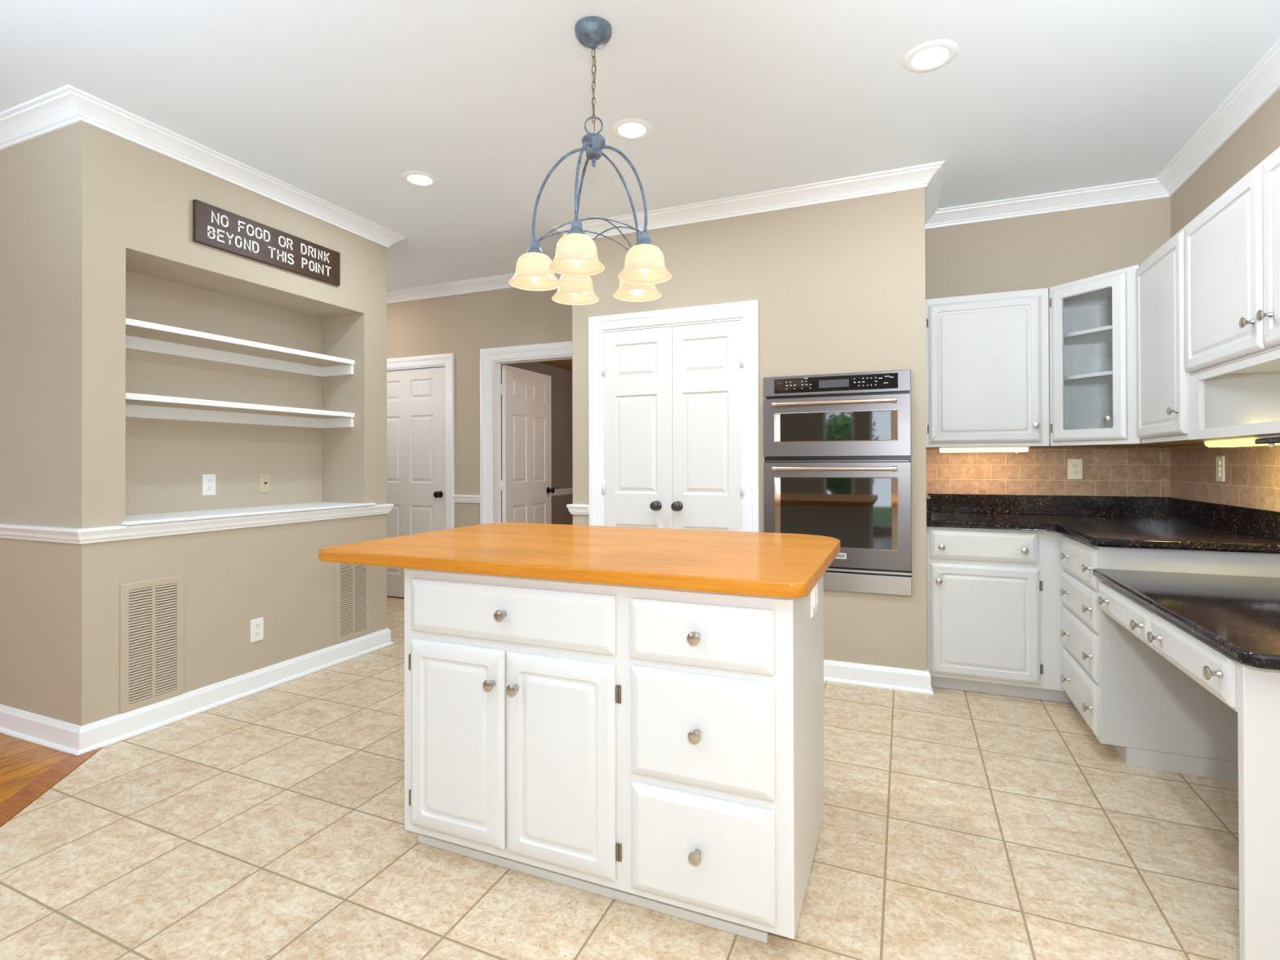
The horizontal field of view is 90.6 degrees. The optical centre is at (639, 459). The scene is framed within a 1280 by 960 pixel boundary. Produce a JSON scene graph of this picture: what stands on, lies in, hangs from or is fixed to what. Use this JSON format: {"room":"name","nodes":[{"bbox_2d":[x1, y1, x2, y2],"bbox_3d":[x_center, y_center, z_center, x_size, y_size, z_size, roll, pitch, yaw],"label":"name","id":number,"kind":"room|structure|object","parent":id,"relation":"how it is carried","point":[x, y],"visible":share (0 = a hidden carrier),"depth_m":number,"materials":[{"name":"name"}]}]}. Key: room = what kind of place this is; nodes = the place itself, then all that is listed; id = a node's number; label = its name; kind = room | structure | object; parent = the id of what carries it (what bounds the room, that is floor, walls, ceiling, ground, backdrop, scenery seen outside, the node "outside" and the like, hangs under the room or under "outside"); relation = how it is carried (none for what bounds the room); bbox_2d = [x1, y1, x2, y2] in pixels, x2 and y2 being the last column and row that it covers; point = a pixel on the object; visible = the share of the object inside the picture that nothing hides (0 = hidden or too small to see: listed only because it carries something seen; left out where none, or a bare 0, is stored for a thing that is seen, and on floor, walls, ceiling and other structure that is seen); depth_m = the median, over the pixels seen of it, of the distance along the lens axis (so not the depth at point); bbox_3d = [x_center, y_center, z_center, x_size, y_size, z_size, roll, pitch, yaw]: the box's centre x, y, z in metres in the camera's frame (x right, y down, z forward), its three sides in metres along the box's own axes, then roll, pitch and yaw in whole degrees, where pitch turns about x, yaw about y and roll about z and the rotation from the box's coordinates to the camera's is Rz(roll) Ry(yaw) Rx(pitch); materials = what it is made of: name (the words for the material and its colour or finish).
{"room":"kitchen","nodes":[
{"label":"kitchen","id":0,"kind":"room"},
{"bbox_2d":[0,127,66,721],"bbox_3d":[-3.893,-0.132,3.350,3.235,2.700,0.120,0,0,23],"label":"wall","id":1,"kind":"structure","parent":0,"point":[33,172],"depth_m":2.77,"materials":[{"name":"beige paint"}]},
{"bbox_2d":[0,627,393,755],"bbox_3d":[-3.521,1.166,4.033,3.383,0.108,1.731,0,0,23],"label":"baseboard","id":2,"kind":"structure","parent":1,"relation":"attached to","point":[49,732],"depth_m":2.92,"materials":[{"name":"white paint"}]},
{"bbox_2d":[0,503,393,544],"bbox_3d":[-3.522,0.327,4.036,3.385,0.062,1.735,0,0,23],"label":"trim","id":3,"kind":"structure","parent":1,"relation":"attached to","point":[51,534],"depth_m":2.92,"materials":[{"name":"white paint"}]},
{"bbox_2d":[0,84,406,248],"bbox_3d":[-3.500,-1.437,4.033,3.445,0.084,1.855,0,0,23],"label":"trim","id":4,"kind":"structure","parent":1,"relation":"attached to","point":[67,105],"depth_m":2.86,"materials":[{"name":"white paint"}]},
{"bbox_2d":[65,121,386,725],"bbox_3d":[-2.045,-0.137,3.421,0.120,2.700,1.675,0,0,23],"label":"wall","id":5,"kind":"structure","parent":0,"point":[124,197],"depth_m":2.98,"materials":[{"name":"beige paint"}]},
{"bbox_2d":[120,574,183,713],"bbox_3d":[-2.203,0.823,2.867,0.006,0.560,0.262,0,0,23],"label":"air vent","id":6,"kind":"object","parent":5,"relation":"in","point":[152,611],"visible":1,"depth_m":2.86,"materials":[{"name":"beige metal"}]},
{"bbox_2d":[125,255,350,515],"bbox_3d":[-2.230,-0.319,3.484,0.269,1.255,1.369,0,0,23],"label":"wall niche","id":7,"kind":"object","parent":5,"relation":"in","point":[166,460],"visible":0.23,"depth_m":3.56,"materials":[{"name":"beige paint"}]},
{"bbox_2d":[202,474,215,495],"bbox_3d":[-2.356,0.137,3.465,0.008,0.117,0.072,0,0,23],"label":"power outlet","id":8,"kind":"object","parent":7,"relation":"attached to","point":[208,480],"visible":1,"depth_m":3.46,"materials":[{"name":"white plastic"}]},
{"bbox_2d":[206,478,213,484],"bbox_3d":[-2.353,0.117,3.464,0.002,0.028,0.034,0,0,23],"label":"receptacle","id":9,"kind":"object","parent":8,"relation":"attached to","point":[209,481],"depth_m":3.46,"materials":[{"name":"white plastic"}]},
{"bbox_2d":[206,485,213,491],"bbox_3d":[-2.353,0.157,3.463,0.002,0.028,0.034,0,0,23],"label":"receptacle","id":10,"kind":"object","parent":8,"relation":"attached to","point":[209,488],"depth_m":3.46,"materials":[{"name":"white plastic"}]},
{"bbox_2d":[125,318,355,377],"bbox_3d":[-2.203,-0.590,3.473,0.288,0.090,1.327,0,0,23],"label":"niche shelf","id":11,"kind":"object","parent":7,"relation":"attached to","point":[143,335],"visible":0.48,"depth_m":3.44,"materials":[{"name":"white paint"}]},
{"bbox_2d":[125,392,355,428],"bbox_3d":[-2.202,-0.254,3.472,0.288,0.090,1.327,0,0,23],"label":"niche shelf","id":12,"kind":"object","parent":7,"relation":"attached to","point":[137,405],"visible":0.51,"depth_m":3.45,"materials":[{"name":"white paint"}]},
{"bbox_2d":[258,472,270,493],"bbox_3d":[-2.226,0.138,3.764,0.016,0.117,0.072,0,0,23],"label":"cable jack","id":13,"kind":"object","parent":7,"relation":"attached to","point":[264,478],"visible":1,"depth_m":3.76,"materials":[{"name":"beige plastic"}]},
{"bbox_2d":[121,502,375,525],"bbox_3d":[-2.137,0.280,3.462,0.410,0.014,1.398,0,0,23],"label":"sill","id":14,"kind":"structure","parent":5,"relation":"attached to","point":[138,519],"depth_m":3.29,"materials":[{"name":"white paint"}]},
{"bbox_2d":[250,617,263,642],"bbox_3d":[-2.010,0.894,3.326,0.008,0.117,0.072,0,0,23],"label":"power outlet","id":15,"kind":"object","parent":5,"relation":"attached to","point":[256,624],"visible":1,"depth_m":3.32,"materials":[{"name":"white plastic"}]},
{"bbox_2d":[254,622,260,629],"bbox_3d":[-2.007,0.874,3.325,0.002,0.028,0.034,0,0,23],"label":"receptacle","id":16,"kind":"object","parent":15,"relation":"attached to","point":[257,625],"depth_m":3.32,"materials":[{"name":"white plastic"}]},
{"bbox_2d":[254,631,260,636],"bbox_3d":[-2.007,0.914,3.325,0.002,0.028,0.034,0,0,23],"label":"receptacle","id":17,"kind":"object","parent":15,"relation":"attached to","point":[257,633],"depth_m":3.32,"materials":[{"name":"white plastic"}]},
{"bbox_2d":[192,199,340,285],"bbox_3d":[-1.972,-1.145,3.420,0.022,0.200,0.843,0,0,23],"label":"wooden sign","id":18,"kind":"object","parent":5,"relation":"attached to","point":[215,227],"visible":1,"depth_m":3.34,"materials":[{"name":"brown wood"}]},
{"bbox_2d":[335,562,369,643],"bbox_3d":[-1.768,0.820,3.908,0.006,0.556,0.260,0,0,23],"label":"air vent","id":19,"kind":"object","parent":5,"relation":"in","point":[352,580],"visible":0.87,"depth_m":3.90,"materials":[{"name":"beige metal"}]},
{"bbox_2d":[386,287,572,528],"bbox_3d":[-2.161,-0.126,5.672,4.640,2.700,0.120,0,0,23],"label":"wall","id":20,"kind":"structure","parent":0,"point":[463,325],"depth_m":5.30,"materials":[{"name":"beige paint"}]},
{"bbox_2d":[386,367,444,597],"bbox_3d":[-2.075,0.211,5.568,0.886,2.004,0.098,0,0,23],"label":"door","id":21,"kind":"structure","parent":20,"relation":"in","point":[415,397],"depth_m":5.54,"materials":[{"name":"white paint"}]},
{"bbox_2d":[386,353,454,529],"bbox_3d":[-2.054,0.163,5.614,1.090,2.120,0.142,0,0,23],"label":"trim","id":22,"kind":"structure","parent":20,"relation":"attached to","point":[446,361],"depth_m":5.37,"materials":[{"name":"white paint"}]},
{"bbox_2d":[452,494,481,502],"bbox_3d":[-1.441,0.327,5.288,0.290,0.062,0.030,0,0,23],"label":"trim","id":23,"kind":"structure","parent":20,"relation":"attached to","point":[456,498],"depth_m":5.28,"materials":[{"name":"white paint"}]},
{"bbox_2d":[480,341,572,524],"bbox_3d":[-0.845,0.150,5.109,0.980,2.135,0.142,0,0,23],"label":"trim","id":24,"kind":"structure","parent":20,"relation":"attached to","point":[491,359],"depth_m":5.22,"materials":[{"name":"white paint"}]},
{"bbox_2d":[500,364,555,524],"bbox_3d":[-1.002,0.208,5.648,0.161,2.004,0.763,0,0,23],"label":"door","id":25,"kind":"structure","parent":20,"relation":"in","point":[526,488],"depth_m":5.60,"materials":[{"name":"white paint"}]},
{"bbox_2d":[501,361,573,524],"bbox_3d":[-0.720,0.075,6.836,0.100,2.300,3.140,0,0,23],"label":"wall","id":26,"kind":"structure","parent":0,"point":[562,477],"depth_m":6.48,"materials":[{"name":"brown paint"}]},
{"bbox_2d":[501,488,573,501],"bbox_3d":[-0.632,0.332,6.874,0.030,0.062,3.000,0,0,23],"label":"trim","id":27,"kind":"structure","parent":26,"relation":"attached to","point":[568,491],"depth_m":6.47,"materials":[{"name":"white paint"}]},
{"bbox_2d":[537,359,572,371],"bbox_3d":[0.288,-0.979,6.473,2.250,0.080,3.240,0,0,23],"label":"ceiling","id":28,"kind":"structure","parent":0,"point":[566,364],"depth_m":6.18,"materials":[{"name":"beige paint"}]},
{"bbox_2d":[0,595,1239,959],"bbox_3d":[-2.227,1.228,1.360,7.830,0.050,9.200,0,0,23],"label":"floor","id":29,"kind":"structure","parent":0,"point":[268,824],"depth_m":1.93,"materials":[{"name":"tile"}]},
{"bbox_2d":[0,747,102,827],"bbox_3d":[-1.895,1.200,1.138,0.095,0.004,3.115,0,0,-15],"label":"trim","id":30,"kind":"structure","parent":29,"relation":"on","point":[14,805],"depth_m":2.34,"materials":[{"name":"brown wood"}]},
{"bbox_2d":[404,568,824,942],"bbox_3d":[-0.074,0.760,1.968,1.174,0.879,0.652,0,0,23],"label":"kitchen island","id":31,"kind":"object","parent":29,"relation":"on","point":[658,749],"visible":1,"depth_m":1.66,"materials":[{"name":"white paint"}]},
{"bbox_2d":[318,522,839,598],"bbox_3d":[-0.147,0.304,2.205,1.556,0.036,1.017,0,0,23],"label":"island countertop","id":32,"kind":"structure","parent":31,"relation":"on","point":[768,564],"depth_m":1.91,"materials":[{"name":"brown wood"}]},
{"bbox_2d":[810,581,818,617],"bbox_3d":[0.499,0.381,1.808,0.010,0.117,0.116,0,0,23],"label":"light switch","id":33,"kind":"object","parent":31,"relation":"attached to","point":[815,592],"visible":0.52,"depth_m":1.77,"materials":[{"name":"white plastic"}]},
{"bbox_2d":[926,525,1072,702],"bbox_3d":[2.175,0.774,3.339,1.222,0.852,0.648,0,0,23],"label":"base cabinet","id":34,"kind":"object","parent":29,"relation":"on","point":[994,603],"visible":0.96,"depth_m":3.19,"materials":[{"name":"white paint"}]},
{"bbox_2d":[926,493,1279,554],"bbox_3d":[1.905,0.272,2.697,1.224,0.146,2.048,0,0,23],"label":"countertop","id":35,"kind":"structure","parent":34,"relation":"on","point":[1155,522],"depth_m":3.13,"materials":[{"name":"black stone"}]},
{"bbox_2d":[1060,534,1279,781],"bbox_3d":[2.206,0.771,2.693,0.662,0.852,0.616,0,0,23],"label":"base cabinet","id":36,"kind":"object","parent":29,"relation":"on","point":[1135,700],"visible":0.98,"depth_m":2.46,"materials":[{"name":"white paint"}]},
{"bbox_2d":[1097,579,1279,959],"bbox_3d":[1.864,0.828,1.873,0.662,0.732,1.155,0,0,23],"label":"desk","id":37,"kind":"object","parent":29,"relation":"on","point":[1253,693],"visible":0.98,"depth_m":1.44,"materials":[{"name":"white paint"}]},
{"bbox_2d":[1093,568,1279,670],"bbox_3d":[1.852,0.444,1.844,0.612,0.034,1.224,0,0,23],"label":"countertop","id":38,"kind":"structure","parent":37,"relation":"on","point":[1238,616],"depth_m":1.87,"materials":[{"name":"black stone"}]},
{"bbox_2d":[0,0,1279,290],"bbox_3d":[-2.342,-1.538,1.093,8.050,0.080,8.800,0,0,23],"label":"ceiling","id":39,"kind":"structure","parent":0,"point":[331,100],"depth_m":2.56,"materials":[{"name":"white paint"}]},
{"bbox_2d":[400,170,439,186],"bbox_3d":[-1.168,-1.485,3.360,0.192,0.008,0.192,0,0,23],"label":"recessed light","id":40,"kind":"object","parent":39,"relation":"in","point":[421,179],"visible":1,"depth_m":3.35,"materials":[{"name":"white paint"}]},
{"bbox_2d":[508,16,671,305],"bbox_3d":[-0.153,-1.051,2.189,0.556,0.894,0.560,0,0,23],"label":"chandelier","id":41,"kind":"object","parent":39,"relation":"hanging from","point":[576,259],"visible":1,"depth_m":2.16,"materials":[{"name":"metal"}]},
{"bbox_2d":[508,240,561,291],"bbox_3d":[-0.360,-0.677,2.177,0.179,0.152,0.179,0,0,23],"label":"shade","id":42,"kind":"object","parent":41,"relation":"attached to","point":[532,273],"depth_m":2.14,"materials":[{"name":"beige glass"}]},
{"bbox_2d":[551,275,599,305],"bbox_3d":[-0.243,-0.677,2.383,0.179,0.152,0.179,0,0,23],"label":"shade","id":43,"kind":"object","parent":41,"relation":"attached to","point":[573,291],"depth_m":2.34,"materials":[{"name":"beige glass"}]},
{"bbox_2d":[547,219,604,276],"bbox_3d":[-0.201,-0.679,2.001,0.179,0.152,0.179,0,0,23],"label":"shade","id":44,"kind":"object","parent":41,"relation":"attached to","point":[576,253],"depth_m":1.97,"materials":[{"name":"beige glass"}]},
{"bbox_2d":[613,279,661,302],"bbox_3d":[-0.010,-0.679,2.335,0.179,0.150,0.179,0,0,23],"label":"shade","id":45,"kind":"object","parent":41,"relation":"attached to","point":[626,291],"depth_m":2.36,"materials":[{"name":"beige glass"}]},
{"bbox_2d":[617,231,671,284],"bbox_3d":[0.016,-0.679,2.099,0.179,0.152,0.179,0,0,23],"label":"shade","id":46,"kind":"object","parent":41,"relation":"attached to","point":[644,264],"depth_m":2.07,"materials":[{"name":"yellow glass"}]},
{"bbox_2d":[610,117,653,140],"bbox_3d":[-0.036,-1.491,2.865,0.192,0.008,0.192,0,0,23],"label":"recessed light","id":47,"kind":"object","parent":39,"relation":"in","point":[630,128],"visible":1,"depth_m":2.85,"materials":[{"name":"white paint"}]},
{"bbox_2d":[902,39,959,72],"bbox_3d":[1.079,-1.497,2.356,0.192,0.008,0.192,0,0,23],"label":"recessed light","id":48,"kind":"object","parent":39,"relation":"in","point":[932,55],"visible":1,"depth_m":2.35,"materials":[{"name":"white paint"}]},
{"bbox_2d":[572,187,927,671],"bbox_3d":[0.547,-0.143,3.739,2.078,2.700,0.120,0,0,23],"label":"wall","id":49,"kind":"structure","parent":0,"point":[838,286],"depth_m":3.47,"materials":[{"name":"beige paint"}]},
{"bbox_2d":[601,326,672,528],"bbox_3d":[-0.027,0.197,3.901,0.470,2.004,0.098,0,0,23],"label":"door","id":50,"kind":"structure","parent":49,"relation":"in","point":[637,366],"depth_m":3.91,"materials":[{"name":"white paint"}]},
{"bbox_2d":[588,300,759,532],"bbox_3d":[0.200,0.151,3.870,1.082,2.115,0.142,0,0,23],"label":"trim","id":51,"kind":"structure","parent":49,"relation":"attached to","point":[747,312],"depth_m":3.76,"materials":[{"name":"white paint"}]},
{"bbox_2d":[671,320,744,531],"bbox_3d":[0.396,0.195,3.725,0.442,2.004,0.098,0,0,23],"label":"door","id":52,"kind":"structure","parent":49,"relation":"in","point":[708,486],"depth_m":3.74,"materials":[{"name":"white paint"}]},
{"bbox_2d":[386,37,1279,303],"bbox_3d":[-2.362,-1.455,1.068,7.830,0.084,8.540,0,0,23],"label":"trim","id":53,"kind":"structure","parent":49,"relation":"attached to","point":[1262,82],"depth_m":3.49,"materials":[{"name":"white paint"}]},
{"bbox_2d":[763,369,911,595],"bbox_3d":[1.069,0.121,3.470,0.766,1.177,0.192,0,0,23],"label":"wall oven","id":54,"kind":"object","parent":49,"relation":"attached to","point":[837,447],"visible":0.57,"depth_m":3.40,"materials":[{"name":"silver metal"}]},
{"bbox_2d":[823,659,933,694],"bbox_3d":[1.101,1.150,3.447,0.898,0.108,0.073,0,0,23],"label":"baseboard","id":55,"kind":"structure","parent":49,"relation":"attached to","point":[848,673],"depth_m":3.35,"materials":[{"name":"white paint"}]},
{"bbox_2d":[924,196,1170,497],"bbox_3d":[2.328,-0.149,3.693,1.450,2.700,0.132,0,0,23],"label":"wall","id":56,"kind":"structure","parent":0,"point":[1047,250],"depth_m":3.63,"materials":[{"name":"beige paint"}]},
{"bbox_2d":[925,288,1049,448],"bbox_3d":[1.941,-0.491,3.594,0.605,0.842,0.346,0,0,23],"label":"upper cabinet","id":57,"kind":"object","parent":56,"relation":"attached to","point":[987,355],"visible":0.95,"depth_m":3.46,"materials":[{"name":"white paint"}]},
{"bbox_2d":[937,446,1029,453],"bbox_3d":[1.910,-0.052,3.534,0.440,0.036,0.105,0,0,23],"label":"light","id":58,"kind":"object","parent":57,"relation":"attached to","point":[999,449],"visible":0.99,"depth_m":3.48,"materials":[{"name":"white plastic"}]},
{"bbox_2d":[1067,458,1082,479],"bbox_3d":[2.448,0.053,3.562,0.072,0.117,0.008,0,0,23],"label":"power outlet","id":59,"kind":"object","parent":56,"relation":"attached to","point":[1074,465],"visible":1,"depth_m":3.56,"materials":[{"name":"white plastic"}]},
{"bbox_2d":[1071,462,1079,467],"bbox_3d":[2.447,0.033,3.560,0.034,0.028,0.002,0,0,23],"label":"receptacle","id":60,"kind":"object","parent":59,"relation":"attached to","point":[1073,464],"depth_m":3.56,"materials":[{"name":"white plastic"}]},
{"bbox_2d":[1071,470,1079,475],"bbox_3d":[2.447,0.073,3.560,0.034,0.028,0.002,0,0,23],"label":"receptacle","id":61,"kind":"object","parent":59,"relation":"attached to","point":[1073,472],"depth_m":3.56,"materials":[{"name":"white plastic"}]},
{"bbox_2d":[1170,88,1279,511],"bbox_3d":[1.286,-0.166,-0.510,0.132,2.700,8.450,0,0,23],"label":"wall","id":62,"kind":"structure","parent":0,"point":[1251,473],"depth_m":2.78,"materials":[{"name":"paint"}]},
{"bbox_2d":[1040,264,1204,447],"bbox_3d":[2.458,-0.494,3.243,0.614,0.842,0.596,0,0,23],"label":"upper cabinet","id":63,"kind":"object","parent":62,"relation":"attached to","point":[1093,388],"visible":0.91,"depth_m":3.30,"materials":[{"name":"paint"}]},
{"bbox_2d":[1136,224,1204,444],"bbox_3d":[2.353,-0.497,2.672,0.348,0.842,0.557,0,0,23],"label":"upper cabinet","id":64,"kind":"object","parent":62,"relation":"attached to","point":[1162,375],"visible":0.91,"depth_m":2.66,"materials":[{"name":"white paint"}]},
{"bbox_2d":[1216,455,1224,481],"bbox_3d":[2.619,0.040,2.861,0.009,0.117,0.072,0,0,23],"label":"light switch","id":65,"kind":"object","parent":62,"relation":"attached to","point":[1220,459],"visible":1,"depth_m":2.85,"materials":[{"name":"white plastic"}]},
{"bbox_2d":[1184,146,1279,439],"bbox_3d":[2.021,-0.499,1.878,0.348,0.842,1.166,0,0,23],"label":"upper cabinet","id":66,"kind":"object","parent":62,"relation":"attached to","point":[1232,247],"visible":1,"depth_m":2.16,"materials":[{"name":"white paint"}]},
{"bbox_2d":[1203,434,1279,447],"bbox_3d":[2.094,-0.059,2.127,0.115,0.036,0.660,0,0,23],"label":"light","id":67,"kind":"object","parent":66,"relation":"attached to","point":[1268,440],"visible":1,"depth_m":2.14,"materials":[{"name":"white plastic"}]},
{"bbox_2d":[1204,439,1279,447],"bbox_3d":[2.137,-0.058,2.245,0.103,0.020,0.390,0,0,23],"label":"diffuser","id":68,"kind":"object","parent":67,"relation":"attached to","point":[1213,442],"depth_m":2.23,"materials":[{"name":"white plastic"}]},
{"bbox_3d":[-0.216,-0.138,4.458,0.115,2.700,0.620,0,0,23],"label":"wall","id":69,"kind":"structure","parent":0,"visible":0},
{"bbox_2d":[566,503,588,514],"bbox_3d":[-0.254,0.319,4.386,0.156,0.062,0.760,0,0,23],"label":"trim","id":70,"kind":"structure","parent":69,"relation":"attached to","point":[573,508],"depth_m":4.04,"materials":[{"name":"white paint"}]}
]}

